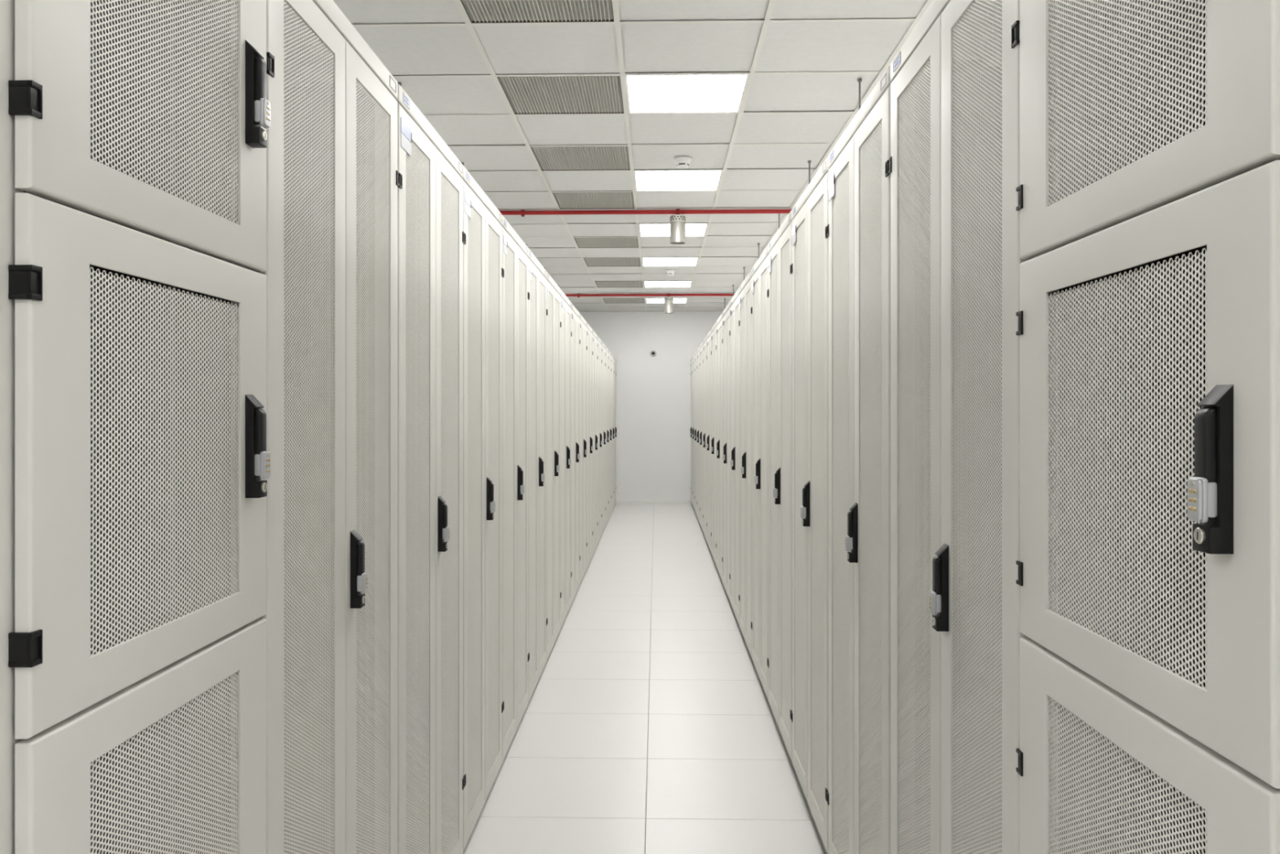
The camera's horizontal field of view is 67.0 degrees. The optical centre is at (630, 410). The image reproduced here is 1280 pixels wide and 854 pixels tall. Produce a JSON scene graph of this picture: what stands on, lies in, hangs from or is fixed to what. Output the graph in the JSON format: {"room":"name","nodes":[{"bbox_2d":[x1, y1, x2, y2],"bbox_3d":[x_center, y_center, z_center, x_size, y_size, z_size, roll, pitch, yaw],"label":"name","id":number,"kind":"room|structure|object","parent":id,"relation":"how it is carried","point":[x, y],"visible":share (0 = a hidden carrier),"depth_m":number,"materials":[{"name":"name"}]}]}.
{"room":"server room","nodes":[
{"label":"server room","id":0,"kind":"room"},
{"bbox_2d":[333,0,927,311],"bbox_3d":[0.300,-1.571,5.984,6.588,0.019,18.588,0,0,2],"label":"ceiling","id":1,"kind":"structure","parent":0,"point":[811,46],"depth_m":5.01,"materials":[{"name":"tile"}]},
{"bbox_2d":[460,0,613,23],"bbox_3d":[-0.363,-1.586,3.601,0.586,0.054,0.586,0,0,2],"label":"ceiling vent","id":2,"kind":"object","parent":1,"relation":"in","point":[478,11],"visible":0.95,"depth_m":3.79,"materials":[{"name":"grey metal"}]},
{"bbox_2d":[495,73,623,114],"bbox_3d":[-0.332,-1.586,4.800,0.586,0.054,0.586,0,0,2],"label":"ceiling vent","id":3,"kind":"object","parent":1,"relation":"in","point":[569,95],"visible":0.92,"depth_m":4.78,"materials":[{"name":"grey metal"}]},
{"bbox_2d":[530,144,630,170],"bbox_3d":[-0.300,-1.586,6.000,0.586,0.054,0.586,0,0,2],"label":"ceiling vent","id":4,"kind":"object","parent":1,"relation":"in","point":[579,157],"visible":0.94,"depth_m":5.99,"materials":[{"name":"grey metal"}]},
{"bbox_2d":[551,191,634,208],"bbox_3d":[-0.269,-1.586,7.199,0.586,0.054,0.586,0,0,2],"label":"ceiling vent","id":5,"kind":"object","parent":1,"relation":"in","point":[602,200],"visible":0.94,"depth_m":7.19,"materials":[{"name":"grey metal"}]},
{"bbox_2d":[573,235,638,248],"bbox_3d":[-0.222,-1.586,8.999,0.586,0.054,0.586,0,0,2],"label":"ceiling vent","id":6,"kind":"object","parent":1,"relation":"in","point":[582,242],"visible":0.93,"depth_m":9.02,"materials":[{"name":"grey metal"}]},
{"bbox_2d":[583,257,640,266],"bbox_3d":[-0.190,-1.586,10.198,0.586,0.054,0.586,0,0,2],"label":"ceiling vent","id":7,"kind":"object","parent":1,"relation":"in","point":[618,261],"visible":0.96,"depth_m":10.17,"materials":[{"name":"grey metal"}]},
{"bbox_2d":[594,280,643,287],"bbox_3d":[-0.143,-1.586,11.998,0.586,0.054,0.586,0,0,2],"label":"ceiling vent","id":8,"kind":"object","parent":1,"relation":"in","point":[599,283],"visible":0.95,"depth_m":12.00,"materials":[{"name":"grey metal"}]},
{"bbox_2d":[602,297,644,303],"bbox_3d":[-0.096,-1.586,13.797,0.586,0.054,0.586,0,0,2],"label":"ceiling vent","id":9,"kind":"object","parent":1,"relation":"in","point":[607,300],"visible":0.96,"depth_m":13.79,"materials":[{"name":"grey metal"}]},
{"bbox_2d":[603,298,644,302],"bbox_3d":[-0.096,-1.564,13.797,0.570,0.008,0.570,0,0,2],"label":"grille","id":10,"kind":"object","parent":9,"relation":"attached to","point":[606,300],"depth_m":13.79,"materials":[{"name":"silver metal"}]},
{"bbox_2d":[351,0,933,311],"bbox_3d":[0.300,-1.575,5.984,6.624,0.036,18.624,0,0,2],"label":"trim","id":11,"kind":"structure","parent":1,"relation":"attached to","point":[766,21],"depth_m":5.07,"materials":[{"name":"silver metal"}]},
{"bbox_2d":[498,208,791,217],"bbox_3d":[0.339,-1.532,7.494,6.598,0.052,0.043,0,0,2],"label":"pipe","id":12,"kind":"object","parent":1,"relation":"attached to","point":[677,211],"visible":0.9,"depth_m":7.49,"materials":[{"name":"red metal"}]},
{"bbox_2d":[670,214,685,244],"bbox_3d":[0.362,-1.399,7.493,0.121,0.212,0.121,0,0,2],"label":"gas nozzle","id":13,"kind":"object","parent":12,"relation":"hanging from","point":[677,222],"visible":1,"depth_m":7.44,"materials":[{"name":"grey metal"}]},
{"bbox_2d":[564,293,734,297],"bbox_3d":[0.481,-1.532,12.892,6.598,0.052,0.043,0,0,2],"label":"pipe","id":14,"kind":"object","parent":1,"relation":"attached to","point":[668,295],"visible":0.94,"depth_m":12.89,"materials":[{"name":"red metal"}]},
{"bbox_2d":[664,297,673,313],"bbox_3d":[0.504,-1.399,12.891,0.121,0.212,0.121,0,0,2],"label":"gas nozzle","id":15,"kind":"object","parent":14,"relation":"hanging from","point":[668,301],"visible":1,"depth_m":12.84,"materials":[{"name":"grey metal"}]},
{"bbox_2d":[645,297,687,302],"bbox_3d":[0.504,-1.576,13.781,0.588,0.034,0.588,0,0,2],"label":"recessed light","id":16,"kind":"object","parent":1,"relation":"in","point":[648,300],"visible":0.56,"depth_m":13.80,"materials":[{"name":"white plastic"}]},
{"bbox_2d":[644,281,691,287],"bbox_3d":[0.457,-1.576,11.982,0.588,0.034,0.588,0,0,2],"label":"recessed light","id":17,"kind":"object","parent":1,"relation":"in","point":[647,284],"visible":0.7,"depth_m":12.01,"materials":[{"name":"white plastic"}]},
{"bbox_2d":[642,257,697,266],"bbox_3d":[0.410,-1.576,10.183,0.588,0.034,0.588,0,0,2],"label":"recessed light","id":18,"kind":"object","parent":1,"relation":"in","point":[646,261],"visible":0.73,"depth_m":10.16,"materials":[{"name":"white plastic"}]},
{"bbox_2d":[666,269,675,275],"bbox_3d":[0.445,-1.529,10.782,0.108,0.059,0.108,0,0,2],"label":"smoke detector","id":19,"kind":"object","parent":1,"relation":"attached to","point":[670,272],"visible":1,"depth_m":10.75,"materials":[{"name":"white plastic"}]},
{"bbox_2d":[639,222,707,236],"bbox_3d":[0.363,-1.576,8.383,0.588,0.034,0.588,0,0,2],"label":"recessed light","id":20,"kind":"object","parent":1,"relation":"in","point":[693,229],"visible":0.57,"depth_m":8.37,"materials":[{"name":"white plastic"}]},
{"bbox_2d":[634,168,723,191],"bbox_3d":[0.316,-1.576,6.584,0.588,0.034,0.588,0,0,2],"label":"recessed light","id":21,"kind":"object","parent":1,"relation":"in","point":[674,180],"visible":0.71,"depth_m":6.56,"materials":[{"name":"white plastic"}]},
{"bbox_2d":[674,156,691,168],"bbox_3d":[0.320,-1.529,5.994,0.108,0.059,0.108,0,0,2],"label":"smoke detector","id":22,"kind":"object","parent":1,"relation":"attached to","point":[682,162],"visible":1,"depth_m":5.96,"materials":[{"name":"white plastic"}]},
{"bbox_2d":[625,71,750,113],"bbox_3d":[0.268,-1.576,4.785,0.588,0.034,0.588,0,0,2],"label":"recessed light","id":23,"kind":"object","parent":1,"relation":"in","point":[659,94],"visible":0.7,"depth_m":4.77,"materials":[{"name":"white plastic"}]},
{"bbox_2d":[807,160,811,183],"bbox_3d":[1.113,-1.183,6.036,0.022,0.750,0.019,0,0,2],"label":"rod","id":24,"kind":"object","parent":1,"relation":"hanging from","point":[809,162],"visible":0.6,"depth_m":6.03,"materials":[{"name":"grey metal"}]},
{"bbox_2d":[857,78,862,110],"bbox_3d":[1.074,-1.183,4.543,0.022,0.750,0.019,0,0,2],"label":"rod","id":25,"kind":"object","parent":1,"relation":"hanging from","point":[859,80],"visible":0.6,"depth_m":4.54,"materials":[{"name":"grey metal"}]},
{"bbox_2d":[462,503,827,853],"bbox_3d":[0.300,1.500,5.984,6.600,0.050,18.600,0,0,2],"label":"floor","id":26,"kind":"structure","parent":0,"point":[648,724],"depth_m":4.47,"materials":[{"name":"tile"}]},
{"bbox_2d":[0,0,270,853],"bbox_3d":[-1.111,0.334,1.278,1.081,2.281,0.634,0,0,2],"label":"tall cabinet","id":27,"kind":"object","parent":26,"relation":"on","point":[135,460],"visible":1,"depth_m":1.20,"materials":[{"name":"grey metal"}]},
{"bbox_2d":[254,0,399,853],"bbox_3d":[-1.093,0.334,1.995,1.081,2.281,0.800,0,0,2],"label":"tall cabinet","id":28,"kind":"object","parent":26,"relation":"on","point":[332,174],"visible":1,"depth_m":1.89,"materials":[{"name":"grey metal"}]},
{"bbox_2d":[395,83,464,853],"bbox_3d":[-1.071,0.334,2.800,1.081,2.281,0.800,0,0,2],"label":"tall cabinet","id":29,"kind":"object","parent":26,"relation":"on","point":[430,233],"visible":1,"depth_m":2.75,"materials":[{"name":"grey metal"}]},
{"bbox_2d":[462,165,502,850],"bbox_3d":[-1.050,0.334,3.606,1.081,2.281,0.800,0,0,2],"label":"tall cabinet","id":30,"kind":"object","parent":26,"relation":"on","point":[482,269],"visible":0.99,"depth_m":3.53,"materials":[{"name":"grey metal"}]},
{"bbox_2d":[501,215,528,761],"bbox_3d":[-1.029,0.334,4.412,1.081,2.281,0.800,0,0,2],"label":"tall cabinet","id":31,"kind":"object","parent":26,"relation":"on","point":[515,292],"visible":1,"depth_m":4.33,"materials":[{"name":"grey metal"}]},
{"bbox_2d":[527,248,546,702],"bbox_3d":[-1.008,0.334,5.218,1.081,2.281,0.800,0,0,2],"label":"tall cabinet","id":32,"kind":"object","parent":26,"relation":"on","point":[537,274],"visible":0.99,"depth_m":5.17,"materials":[{"name":"grey metal"}]},
{"bbox_2d":[546,271,560,661],"bbox_3d":[-0.987,0.334,6.023,1.081,2.281,0.800,0,0,2],"label":"tall cabinet","id":33,"kind":"object","parent":26,"relation":"on","point":[553,290],"visible":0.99,"depth_m":5.95,"materials":[{"name":"grey metal"}]},
{"bbox_2d":[560,288,571,629],"bbox_3d":[-0.966,0.334,6.829,1.081,2.281,0.800,0,0,2],"label":"tall cabinet","id":34,"kind":"object","parent":26,"relation":"on","point":[565,304],"visible":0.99,"depth_m":6.75,"materials":[{"name":"grey metal"}]},
{"bbox_2d":[570,302,580,603],"bbox_3d":[-0.945,0.334,7.635,1.081,2.281,0.800,0,0,2],"label":"tall cabinet","id":35,"kind":"object","parent":26,"relation":"on","point":[575,340],"visible":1,"depth_m":7.57,"materials":[{"name":"grey metal"}]},
{"bbox_2d":[579,313,586,584],"bbox_3d":[-0.924,0.334,8.441,1.081,2.281,0.800,0,0,2],"label":"tall cabinet","id":36,"kind":"object","parent":26,"relation":"on","point":[583,323],"visible":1,"depth_m":8.41,"materials":[{"name":"grey metal"}]},
{"bbox_2d":[586,322,593,568],"bbox_3d":[-0.903,0.334,9.246,1.081,2.281,0.800,0,0,2],"label":"tall cabinet","id":37,"kind":"object","parent":26,"relation":"on","point":[589,331],"visible":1,"depth_m":9.24,"materials":[{"name":"grey metal"}]},
{"bbox_2d":[591,329,598,555],"bbox_3d":[-0.882,0.334,10.052,1.081,2.281,0.800,0,0,2],"label":"tall cabinet","id":38,"kind":"object","parent":26,"relation":"on","point":[595,444],"visible":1,"depth_m":9.97,"materials":[{"name":"grey metal"}]},
{"bbox_2d":[597,336,602,543],"bbox_3d":[-0.861,0.334,10.858,1.081,2.281,0.800,0,0,2],"label":"tall cabinet","id":39,"kind":"object","parent":26,"relation":"on","point":[599,341],"visible":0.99,"depth_m":10.84,"materials":[{"name":"grey metal"}]},
{"bbox_2d":[601,341,606,534],"bbox_3d":[-0.839,0.334,11.664,1.081,2.281,0.800,0,0,2],"label":"tall cabinet","id":40,"kind":"object","parent":26,"relation":"on","point":[603,364],"visible":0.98,"depth_m":11.68,"materials":[{"name":"grey metal"}]},
{"bbox_2d":[604,345,609,526],"bbox_3d":[-0.818,0.334,12.469,1.081,2.281,0.800,0,0,2],"label":"tall cabinet","id":41,"kind":"object","parent":26,"relation":"on","point":[606,366],"visible":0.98,"depth_m":12.45,"materials":[{"name":"grey metal"}]},
{"bbox_2d":[608,349,612,519],"bbox_3d":[-0.797,0.334,13.275,1.081,2.281,0.800,0,0,2],"label":"tall cabinet","id":42,"kind":"object","parent":26,"relation":"on","point":[610,430],"visible":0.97,"depth_m":13.29,"materials":[{"name":"grey metal"}]},
{"bbox_2d":[611,354,614,511],"bbox_3d":[-0.776,0.334,14.081,1.081,2.281,0.800,0,0,2],"label":"tall cabinet","id":43,"kind":"object","parent":26,"relation":"on","point":[612,356],"visible":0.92,"depth_m":14.08,"materials":[{"name":"grey metal"}]},
{"bbox_2d":[613,356,617,506],"bbox_3d":[-0.755,0.334,14.886,1.081,2.281,0.800,0,0,2],"label":"tall cabinet","id":44,"kind":"object","parent":26,"relation":"on","point":[615,359],"visible":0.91,"depth_m":14.91,"materials":[{"name":"grey metal"}]},
{"bbox_2d":[689,356,693,504],"bbox_3d":[1.442,0.334,14.827,1.081,2.281,0.800,0,0,2],"label":"tall cabinet","id":45,"kind":"object","parent":26,"relation":"on","point":[691,359],"visible":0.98,"depth_m":14.81,"materials":[{"name":"grey metal"}]},
{"bbox_2d":[691,354,694,508],"bbox_3d":[1.420,0.334,14.015,1.081,2.281,0.800,0,0,2],"label":"tall cabinet","id":46,"kind":"object","parent":26,"relation":"on","point":[693,371],"visible":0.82,"depth_m":13.97,"materials":[{"name":"grey metal"}]},
{"bbox_2d":[693,350,697,515],"bbox_3d":[1.399,0.334,13.203,1.081,2.281,0.800,0,0,2],"label":"tall cabinet","id":47,"kind":"object","parent":26,"relation":"on","point":[695,353],"visible":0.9,"depth_m":13.28,"materials":[{"name":"grey metal"}]},
{"bbox_2d":[696,345,700,523],"bbox_3d":[1.378,0.334,12.392,1.081,2.281,0.800,0,0,2],"label":"tall cabinet","id":48,"kind":"object","parent":26,"relation":"on","point":[699,348],"visible":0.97,"depth_m":12.35,"materials":[{"name":"grey metal"}]},
{"bbox_2d":[699,340,703,532],"bbox_3d":[1.357,0.334,11.580,1.081,2.281,0.800,0,0,2],"label":"tall cabinet","id":49,"kind":"object","parent":26,"relation":"on","point":[701,364],"visible":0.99,"depth_m":11.54,"materials":[{"name":"grey metal"}]},
{"bbox_2d":[702,335,707,540],"bbox_3d":[1.335,0.334,10.768,1.081,2.281,0.800,0,0,2],"label":"tall cabinet","id":50,"kind":"object","parent":26,"relation":"on","point":[704,348],"visible":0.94,"depth_m":10.73,"materials":[{"name":"grey metal"}]},
{"bbox_2d":[706,329,711,551],"bbox_3d":[1.314,0.334,9.957,1.081,2.281,0.800,0,0,2],"label":"tall cabinet","id":51,"kind":"object","parent":26,"relation":"on","point":[708,335],"visible":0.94,"depth_m":9.99,"materials":[{"name":"grey metal"}]},
{"bbox_2d":[711,321,716,565],"bbox_3d":[1.293,0.334,9.145,1.081,2.281,0.800,0,0,2],"label":"tall cabinet","id":52,"kind":"object","parent":26,"relation":"on","point":[713,335],"visible":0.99,"depth_m":9.14,"materials":[{"name":"grey metal"}]},
{"bbox_2d":[715,312,723,580],"bbox_3d":[1.272,0.334,8.333,1.081,2.281,0.800,0,0,2],"label":"tall cabinet","id":53,"kind":"object","parent":26,"relation":"on","point":[719,322],"visible":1,"depth_m":8.31,"materials":[{"name":"grey metal"}]},
{"bbox_2d":[722,301,730,601],"bbox_3d":[1.250,0.334,7.521,1.081,2.281,0.800,0,0,2],"label":"tall cabinet","id":54,"kind":"object","parent":26,"relation":"on","point":[726,313],"visible":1,"depth_m":7.47,"materials":[{"name":"grey metal"}]},
{"bbox_2d":[729,287,740,625],"bbox_3d":[1.229,0.334,6.710,1.081,2.281,0.800,0,0,2],"label":"tall cabinet","id":55,"kind":"object","parent":26,"relation":"on","point":[735,301],"visible":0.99,"depth_m":6.67,"materials":[{"name":"grey metal"}]},
{"bbox_2d":[739,269,752,656],"bbox_3d":[1.208,0.334,5.898,1.081,2.281,0.800,0,0,2],"label":"tall cabinet","id":56,"kind":"object","parent":26,"relation":"on","point":[745,288],"visible":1,"depth_m":5.84,"materials":[{"name":"grey metal"}]},
{"bbox_2d":[751,244,769,700],"bbox_3d":[1.186,0.334,5.086,1.081,2.281,0.800,0,0,2],"label":"tall cabinet","id":57,"kind":"object","parent":26,"relation":"on","point":[760,278],"visible":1,"depth_m":5.03,"materials":[{"name":"grey metal"}]},
{"bbox_2d":[768,210,792,761],"bbox_3d":[1.165,0.334,4.274,1.081,2.281,0.800,0,0,2],"label":"tall cabinet","id":58,"kind":"object","parent":26,"relation":"on","point":[780,247],"visible":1,"depth_m":4.22,"materials":[{"name":"grey metal"}]},
{"bbox_2d":[791,156,829,853],"bbox_3d":[1.144,0.334,3.463,1.081,2.281,0.800,0,0,2],"label":"tall cabinet","id":59,"kind":"object","parent":26,"relation":"on","point":[810,214],"visible":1,"depth_m":3.41,"materials":[{"name":"grey metal"}]},
{"bbox_2d":[826,66,892,853],"bbox_3d":[1.123,0.334,2.651,1.081,2.281,0.800,0,0,2],"label":"tall cabinet","id":60,"kind":"object","parent":26,"relation":"on","point":[859,226],"visible":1,"depth_m":2.60,"materials":[{"name":"grey metal"}]},
{"bbox_2d":[888,0,1028,853],"bbox_3d":[1.101,0.334,1.839,1.081,2.281,0.800,0,0,2],"label":"tall cabinet","id":61,"kind":"object","parent":26,"relation":"on","point":[954,158],"visible":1,"depth_m":1.82,"materials":[{"name":"grey metal"}]},
{"bbox_2d":[1016,0,1279,853],"bbox_3d":[1.083,0.334,1.123,1.081,2.281,0.635,0,0,2],"label":"tall cabinet","id":62,"kind":"object","parent":26,"relation":"on","point":[1148,189],"visible":1,"depth_m":1.11,"materials":[{"name":"grey metal"}]},
{"bbox_2d":[577,311,722,500],"bbox_3d":[0.544,-0.192,15.331,6.800,3.433,0.100,0,0,2],"label":"wall","id":63,"kind":"structure","parent":0,"point":[653,393],"depth_m":15.29,"materials":[{"name":"paint"}]},
{"bbox_2d":[649,350,656,356],"bbox_3d":[0.351,-0.895,15.255,0.100,0.100,0.061,0,0,2],"label":"security camera","id":64,"kind":"object","parent":63,"relation":"attached to","point":[653,353],"visible":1,"depth_m":15.25,"materials":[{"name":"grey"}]},
{"bbox_2d":[615,499,692,503],"bbox_3d":[0.543,1.447,15.274,6.600,0.055,0.012,0,0,2],"label":"baseboard","id":65,"kind":"structure","parent":63,"relation":"attached to","point":[617,500],"depth_m":15.27,"materials":[{"name":"white paint"}]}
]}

